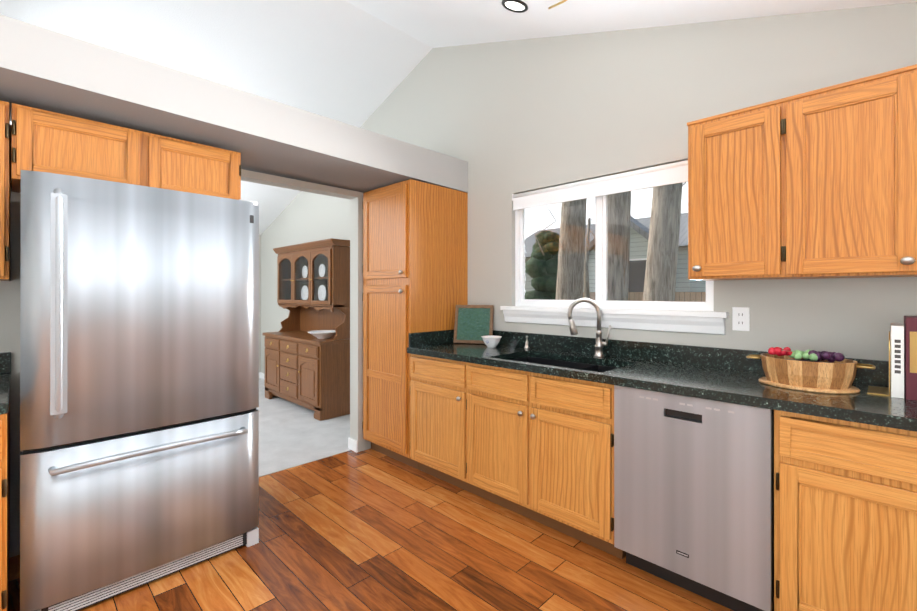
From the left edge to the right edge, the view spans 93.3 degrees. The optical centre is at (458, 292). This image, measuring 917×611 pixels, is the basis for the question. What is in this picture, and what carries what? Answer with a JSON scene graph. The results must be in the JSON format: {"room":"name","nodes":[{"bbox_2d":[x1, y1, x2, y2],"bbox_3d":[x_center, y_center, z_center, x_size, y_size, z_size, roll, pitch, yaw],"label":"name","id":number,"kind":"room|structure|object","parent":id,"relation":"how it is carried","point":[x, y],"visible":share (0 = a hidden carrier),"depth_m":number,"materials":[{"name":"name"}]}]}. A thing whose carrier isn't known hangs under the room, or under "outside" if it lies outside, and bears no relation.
{"room":"kitchen","nodes":[
{"label":"kitchen","id":0,"kind":"room"},
{"bbox_2d":[0,125,370,556],"bbox_3d":[-1.812,0.240,2.629,0.132,2.132,4.000,0,0,45],"label":"wall","id":1,"kind":"structure","parent":0,"point":[10,317],"depth_m":2.93,"materials":[{"name":"grey paint"}]},
{"bbox_2d":[0,100,9,280],"bbox_3d":[-2.380,-0.440,1.658,0.415,0.768,0.918,0,0,45],"label":"upper cabinet","id":2,"kind":"object","parent":1,"relation":"attached to","point":[4,191],"visible":1,"depth_m":1.86,"materials":[{"name":"brown wood"}]},
{"bbox_2d":[12,103,240,199],"bbox_3d":[-1.735,-0.659,2.337,0.384,0.328,0.940,0,0,45],"label":"upper cabinet","id":3,"kind":"object","parent":1,"relation":"attached to","point":[51,142],"visible":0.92,"depth_m":2.13,"materials":[{"name":"brown wood"}]},
{"bbox_2d":[0,14,467,192],"bbox_3d":[-1.587,-0.953,2.409,0.740,0.254,4.000,0,0,45],"label":"soffit beam","id":4,"kind":"structure","parent":1,"relation":"on","point":[47,70],"depth_m":2.24,"materials":[{"name":"grey paint"}]},
{"bbox_2d":[0,0,431,234],"bbox_3d":[-3.082,-1.573,3.880,4.066,1.475,4.300,0,0,45],"label":"ceiling slope","id":5,"kind":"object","parent":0,"point":[344,61],"depth_m":3.46,"materials":[{"name":"white paint"}]},
{"bbox_2d":[259,235,260,371],"bbox_3d":[-4.478,0.219,5.250,0.150,2.303,4.000,0,0,45],"label":"wall","id":6,"kind":"structure","parent":0,"point":[259,303],"depth_m":6.61,"materials":[{"name":"grey paint"}]},
{"bbox_2d":[256,378,350,476],"bbox_3d":[-3.177,1.336,3.969,3.800,0.064,4.300,0,0,45],"label":"floor","id":7,"kind":"structure","parent":0,"point":[291,434],"depth_m":3.94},
{"bbox_2d":[263,238,349,420],"bbox_3d":[-1.758,0.375,5.036,1.450,1.861,0.487,0,0,45],"label":"china hutch","id":8,"kind":"object","parent":7,"relation":"on","point":[307,354],"visible":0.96,"depth_m":4.74,"materials":[{"name":"brown wood"}]},
{"bbox_2d":[8,448,732,610],"bbox_3d":[-0.236,1.333,1.077,4.450,0.060,4.300,0,0,45],"label":"floor","id":9,"kind":"structure","parent":0,"point":[370,529],"depth_m":2.09,"materials":[{"name":"brown wood"}]},
{"bbox_2d":[0,399,9,610],"bbox_3d":[-2.236,0.870,1.514,0.819,0.868,0.918,0,0,45],"label":"base cabinet","id":10,"kind":"object","parent":9,"relation":"on","point":[4,498],"visible":0.98,"depth_m":1.56,"materials":[{"name":"brown wood"}]},
{"bbox_2d":[0,352,10,414],"bbox_3d":[-2.234,0.363,1.509,0.839,0.142,0.932,0,0,45],"label":"countertop","id":11,"kind":"structure","parent":10,"relation":"on","point":[5,371],"depth_m":1.94,"materials":[{"name":"black stone"}]},
{"bbox_2d":[20,170,258,610],"bbox_3d":[-1.572,0.417,2.167,0.818,1.775,0.876,0,0,45],"label":"refrigerator","id":12,"kind":"object","parent":9,"relation":"on","point":[139,384],"visible":1,"depth_m":1.85,"materials":[{"name":"silver metal"}]},
{"bbox_2d":[363,179,467,468],"bbox_3d":[-0.373,0.243,3.554,0.613,2.129,0.659,0,0,45],"label":"pantry cabinet","id":13,"kind":"object","parent":9,"relation":"on","point":[415,256],"visible":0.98,"depth_m":3.33,"materials":[{"name":"brown wood"}]},
{"bbox_2d":[410,354,625,558],"bbox_3d":[0.396,0.872,2.796,1.534,0.868,0.657,0,0,45],"label":"base cabinet","id":14,"kind":"object","parent":9,"relation":"on","point":[537,447],"visible":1,"depth_m":2.42,"materials":[{"name":"brown wood"}]},
{"bbox_2d":[407,329,916,431],"bbox_3d":[1.115,0.465,2.100,3.538,0.344,0.644,0,0,45],"label":"countertop","id":15,"kind":"structure","parent":14,"relation":"on","point":[727,375],"depth_m":2.19,"materials":[{"name":"black stone"}]},
{"bbox_2d":[453,305,493,343],"bbox_3d":[0.117,0.247,3.358,0.304,0.295,0.087,0,0,15],"label":"framed painting","id":16,"kind":"object","parent":15,"relation":"on","point":[473,324],"visible":0.92,"depth_m":3.36,"materials":[{"name":"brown wood"}]},
{"bbox_2d":[481,335,501,347],"bbox_3d":[0.238,0.357,3.129,0.152,0.077,0.152,0,0,45],"label":"ceramic bowl","id":17,"kind":"object","parent":15,"relation":"on","point":[491,341],"visible":1,"depth_m":3.08,"materials":[{"name":"white ceramic"}]},
{"bbox_2d":[524,336,529,348],"bbox_3d":[0.478,0.352,3.050,0.044,0.088,0.058,0,0,45],"label":"soap pump","id":18,"kind":"object","parent":15,"relation":"on","point":[526,345],"visible":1,"depth_m":3.05,"materials":[{"name":"silver metal"}]},
{"bbox_2d":[567,298,610,356],"bbox_3d":[0.808,0.215,2.676,0.236,0.361,0.132,0,0,45],"label":"gooseneck faucet","id":19,"kind":"object","parent":15,"relation":"on","point":[599,344],"visible":1,"depth_m":2.66,"materials":[{"name":"silver metal"}]},
{"bbox_2d":[746,347,875,393],"bbox_3d":[1.466,0.315,1.825,0.422,0.157,0.276,0,0,45],"label":"bowl","id":20,"kind":"object","parent":15,"relation":"on","point":[809,370],"visible":1,"depth_m":1.74,"materials":[{"name":"brown wood"}]},
{"bbox_2d":[867,316,916,400],"bbox_3d":[1.727,0.244,1.670,0.216,0.300,0.228,0,0,45],"label":"books","id":21,"kind":"object","parent":15,"relation":"on","point":[903,358],"visible":1,"depth_m":1.61,"materials":[{"name":"white"}]},
{"bbox_2d":[614,385,773,610],"bbox_3d":[1.161,0.871,2.044,0.606,0.864,0.604,0,0,45],"label":"dishwasher","id":22,"kind":"object","parent":9,"relation":"on","point":[693,494],"visible":0.94,"depth_m":1.79,"materials":[{"name":"silver metal"}]},
{"bbox_2d":[774,410,916,610],"bbox_3d":[1.725,0.870,1.514,0.927,0.868,0.628,0,0,45],"label":"base cabinet","id":23,"kind":"object","parent":9,"relation":"on","point":[845,515],"visible":1,"depth_m":1.47,"materials":[{"name":"brown wood"}]},
{"bbox_2d":[261,2,916,372],"bbox_3d":[-0.136,-0.436,3.891,8.250,3.608,0.150,0,0,45],"label":"wall","id":24,"kind":"structure","parent":0,"point":[505,120],"depth_m":2.67,"materials":[{"name":"grey paint"}]},
{"bbox_2d":[260,372,264,379],"bbox_3d":[-1.734,1.263,5.347,3.570,0.086,0.012,0,0,45],"label":"baseboard","id":25,"kind":"structure","parent":24,"relation":"attached to","point":[261,375],"depth_m":6.55,"materials":[{"name":"white"}]},
{"bbox_2d":[500,182,728,334],"bbox_3d":[0.902,-0.259,2.807,1.490,0.969,0.160,0,0,45],"label":"window","id":26,"kind":"structure","parent":24,"relation":"in","point":[601,256],"depth_m":2.78,"materials":[{"name":"white"}]},
{"bbox_2d":[512,160,687,210],"bbox_3d":[0.895,-0.679,2.801,1.346,0.126,0.044,0,0,45],"label":"roller blind","id":27,"kind":"object","parent":26,"relation":"attached to","point":[665,174],"visible":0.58,"depth_m":2.74,"materials":[{"name":"white fabric"}]},
{"bbox_2d":[687,99,778,280],"bbox_3d":[1.356,-0.445,2.083,0.377,0.764,0.331,0,0,45],"label":"upper cabinet","id":28,"kind":"object","parent":24,"relation":"attached to","point":[733,156],"depth_m":1.97,"materials":[{"name":"brown wood"}]},
{"bbox_2d":[732,307,749,330],"bbox_3d":[1.448,0.137,2.220,0.074,0.120,0.009,0,0,45],"label":"outlet","id":29,"kind":"object","parent":24,"relation":"attached to","point":[740,318],"visible":1,"depth_m":2.21,"materials":[{"name":"white plastic"}]},
{"bbox_2d":[779,64,916,278],"bbox_3d":[1.635,-0.446,1.809,0.405,0.764,0.331,0,0,45],"label":"upper cabinet","id":30,"kind":"object","parent":24,"relation":"attached to","point":[821,183],"depth_m":1.69,"materials":[{"name":"brown wood"}]},
{"bbox_2d":[345,0,916,47],"bbox_3d":[-0.141,-1.558,0.988,4.184,1.515,4.300,0,0,45],"label":"ceiling slope","id":31,"kind":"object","parent":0,"point":[438,23],"visible":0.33,"depth_m":2.73,"materials":[{"name":"white paint"}]},
{"bbox_2d":[502,0,527,12],"bbox_3d":[0.347,-1.766,2.668,0.159,0.060,0.168,0,0,45],"label":"recessed light","id":32,"kind":"object","parent":31,"relation":"attached to","point":[518,6],"visible":1,"depth_m":2.67,"materials":[{"name":"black plastic"}]},
{"bbox_2d":[548,0,566,8],"bbox_3d":[0.575,-1.627,2.402,0.212,0.033,0.071,0,0,45],"label":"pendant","id":33,"kind":"object","parent":31,"relation":"hanging from","point":[556,4],"visible":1,"depth_m":2.44,"materials":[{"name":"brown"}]},
{"label":"outside","id":34,"kind":"structure","parent":0,"visible":0},
{"bbox_3d":[7.458,1.847,27.977,52.000,0.100,44.849,0,0,45],"label":"lawn","id":35,"kind":"structure","parent":34,"visible":0},
{"bbox_2d":[525,230,559,299],"bbox_3d":[2.764,-0.016,12.945,2.397,3.677,2.222,0,0,45],"label":"evergreen tree","id":36,"kind":"object","parent":35,"relation":"on","point":[548,288],"depth_m":12.47,"materials":[{"name":"green plant"}]},
{"bbox_2d":[555,198,586,299],"bbox_3d":[2.163,-2.193,7.913,3.676,8.071,0.944,0,0,45],"label":"trunk","id":37,"kind":"object","parent":35,"relation":"on","point":[574,216],"depth_m":7.75,"materials":[{"name":"grey plant"}]},
{"bbox_2d":[535,182,685,298],"bbox_3d":[3.556,-1.544,10.592,4.982,6.732,3.103,0,0,45],"label":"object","id":38,"kind":"object","parent":35,"relation":"on","point":[586,290],"depth_m":10.93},
{"bbox_2d":[525,213,705,291],"bbox_3d":[7.449,-0.790,20.556,9.000,5.250,8.250,0,0,45],"label":"neighbor house","id":39,"kind":"structure","parent":35,"relation":"on","point":[680,280],"depth_m":16.01,"materials":[{"name":"white"}]},
{"bbox_2d":[608,191,630,300],"bbox_3d":[2.004,-2.481,6.550,3.254,8.605,0.507,0,0,45],"label":"trunk","id":40,"kind":"object","parent":35,"relation":"on","point":[615,296],"depth_m":6.11,"materials":[{"name":"grey plant"}]},
{"bbox_2d":[583,292,705,301],"bbox_3d":[1.147,0.915,17.353,30.100,1.830,0.150,0,0,45],"label":"fence","id":41,"kind":"object","parent":35,"relation":"on","point":[685,298],"depth_m":12.28,"materials":[{"name":"wood"}]},
{"bbox_2d":[643,182,682,300],"bbox_3d":[2.893,-1.936,5.004,1.700,7.514,0.480,0,0,45],"label":"trunk","id":42,"kind":"object","parent":35,"relation":"on","point":[667,237],"depth_m":5.18,"materials":[{"name":"grey plant"}]}
]}

